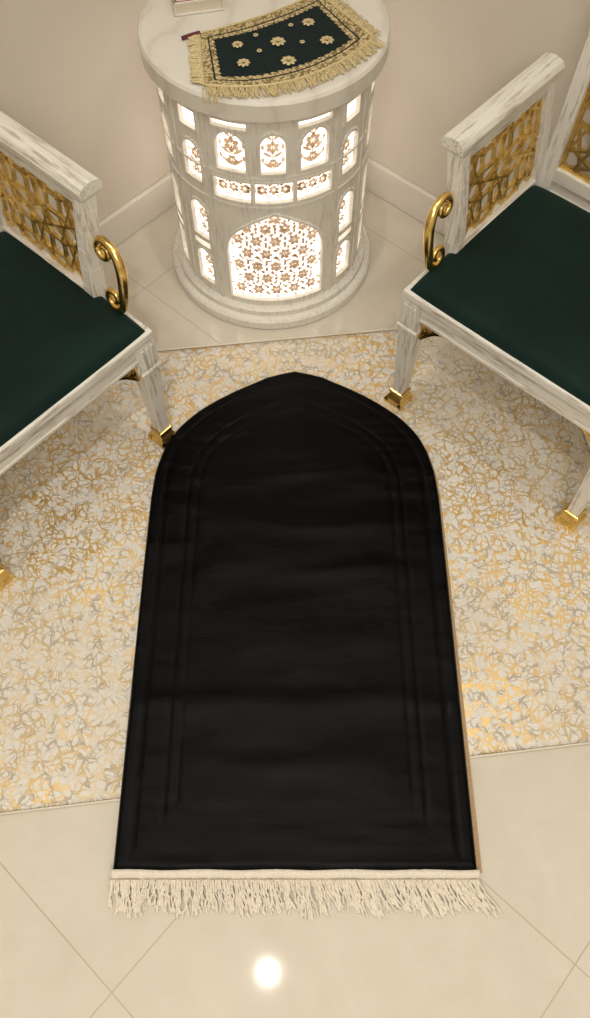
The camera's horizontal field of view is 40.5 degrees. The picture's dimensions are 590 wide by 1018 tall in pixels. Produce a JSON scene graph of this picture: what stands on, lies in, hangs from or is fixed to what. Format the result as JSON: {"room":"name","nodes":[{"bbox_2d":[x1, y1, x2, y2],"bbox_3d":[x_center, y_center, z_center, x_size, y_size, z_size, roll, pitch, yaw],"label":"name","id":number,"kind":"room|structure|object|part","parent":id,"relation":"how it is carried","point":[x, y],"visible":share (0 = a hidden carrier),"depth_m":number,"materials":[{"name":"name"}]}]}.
{"room":"prayer room","nodes":[
{"label":"prayer room","id":0,"kind":"room"},
{"bbox_2d":[0,0,169,249],"bbox_3d":[-1.511,-0.495,0.546,0.100,2.800,4.200,38,68,18],"label":"wall","id":1,"kind":"structure","parent":0,"point":[73,74],"depth_m":1.87,"materials":[{"name":"paint"}]},
{"bbox_2d":[60,172,175,258],"bbox_3d":[-1.469,0.172,1.721,0.014,0.100,4.200,38,68,18],"label":"baseboard","id":2,"kind":"structure","parent":1,"relation":"attached to","point":[159,197],"depth_m":2.25,"materials":[{"name":"paint"}]},
{"bbox_2d":[0,189,589,1017],"bbox_3d":[0.086,1.437,1.116,4.200,0.020,4.200,38,68,18],"label":"floor","id":3,"kind":"structure","parent":0,"point":[64,953],"depth_m":1.46,"materials":[{"name":"tile"}]},
{"bbox_2d":[137,0,390,328],"bbox_3d":[-0.065,-0.870,1.963,0.551,0.650,0.551,0,62,0],"label":"side table","id":4,"kind":"object","parent":3,"relation":"on","point":[269,191],"visible":0.87,"depth_m":1.80,"materials":[{"name":"white wood"}]},
{"bbox_2d":[171,0,223,16],"bbox_3d":[-0.213,-1.095,1.699,0.104,0.027,0.104,-12,63,-6],"label":"hardcover book","id":5,"kind":"object","parent":4,"relation":"on","point":[180,7],"visible":1,"depth_m":1.68,"materials":[{"name":"beige paper"}]},
{"bbox_2d":[182,98,355,296],"bbox_3d":[-0.065,-0.869,1.966,0.428,0.528,0.428,0,62,0],"label":"diffuser","id":6,"kind":"object","parent":4,"relation":"attached to","point":[315,256],"depth_m":1.89,"materials":[{"name":"white"}]},
{"bbox_2d":[181,0,384,104],"bbox_3d":[-0.026,-0.930,1.632,0.416,0.029,0.273,-27,65,-14],"label":"embroidered cloth","id":7,"kind":"object","parent":4,"relation":"on","point":[294,42],"visible":1,"depth_m":1.62,"materials":[{"name":"fabric"}]},
{"bbox_2d":[0,328,589,814],"bbox_3d":[-0.044,0.046,1.840,1.564,0.006,1.109,-6,62,-3],"label":"area rug","id":8,"kind":"object","parent":3,"relation":"on","point":[75,508],"visible":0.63,"depth_m":1.81,"materials":[{"name":"beige carpet"}]},
{"bbox_2d":[0,111,175,590],"bbox_3d":[-0.665,-0.381,1.505,0.525,0.985,0.650,38,68,18],"label":"armchair","id":9,"kind":"object","parent":8,"relation":"on","point":[65,338],"visible":0.99,"depth_m":1.56,"materials":[{"name":"white wood"}]},
{"bbox_3d":[-0.649,-0.300,1.628,0.468,0.050,0.504,38,68,18],"label":"rail","id":10,"kind":"part","parent":9,"relation":"part of","materials":[{"name":"white wood"}]},
{"bbox_2d":[0,231,144,446],"bbox_3d":[-0.635,-0.319,1.563,0.433,0.038,0.532,38,68,18],"label":"seat cushion","id":11,"kind":"object","parent":9,"relation":"on","point":[60,333],"depth_m":1.57,"materials":[{"name":"green fabric"}]},
{"bbox_3d":[-0.321,-0.271,1.774,0.054,0.326,0.054,38,68,18],"label":"leg","id":12,"kind":"part","parent":9,"relation":"part of","materials":[{"name":"white wood"}]},
{"bbox_2d":[107,371,503,919],"bbox_3d":[0.021,0.198,1.745,0.736,0.034,1.245,0,62,0],"label":"mat","id":13,"kind":"object","parent":8,"relation":"on","point":[297,722],"visible":1,"depth_m":1.65,"materials":[{"name":"black fabric"}]},
{"bbox_2d":[384,31,589,532],"bbox_3d":[0.604,-0.512,1.575,0.650,0.985,0.525,38,68,18],"label":"armchair","id":14,"kind":"object","parent":8,"relation":"on","point":[508,284],"visible":1,"depth_m":1.62,"materials":[{"name":"white wood"}]},
{"bbox_3d":[0.259,-0.370,1.827,0.054,0.326,0.054,38,68,18],"label":"leg","id":15,"kind":"part","parent":14,"relation":"part of","materials":[{"name":"white wood"}]},
{"bbox_2d":[410,185,589,405],"bbox_3d":[0.577,-0.448,1.632,0.532,0.038,0.433,38,68,18],"label":"seat cushion","id":16,"kind":"object","parent":14,"relation":"on","point":[517,283],"depth_m":1.62,"materials":[{"name":"green fabric"}]},
{"bbox_3d":[0.590,-0.429,1.697,0.504,0.050,0.468,38,68,18],"label":"rail","id":17,"kind":"part","parent":14,"relation":"part of","materials":[{"name":"white wood"}]},
{"bbox_3d":[0.633,-0.072,1.669,0.054,0.326,0.054,38,68,18],"label":"leg","id":18,"kind":"part","parent":14,"relation":"part of","materials":[{"name":"white wood"}]},
{"bbox_2d":[368,0,589,214],"bbox_3d":[1.525,-0.636,0.621,4.200,2.800,0.100,38,68,18],"label":"wall","id":19,"kind":"structure","parent":0,"point":[446,59],"depth_m":1.90,"materials":[{"name":"paint"}]},
{"bbox_2d":[365,157,444,235],"bbox_3d":[1.492,0.040,1.791,4.186,0.100,0.014,38,68,18],"label":"baseboard","id":20,"kind":"structure","parent":19,"relation":"attached to","point":[410,198],"depth_m":2.28,"materials":[{"name":"paint"}]}
]}

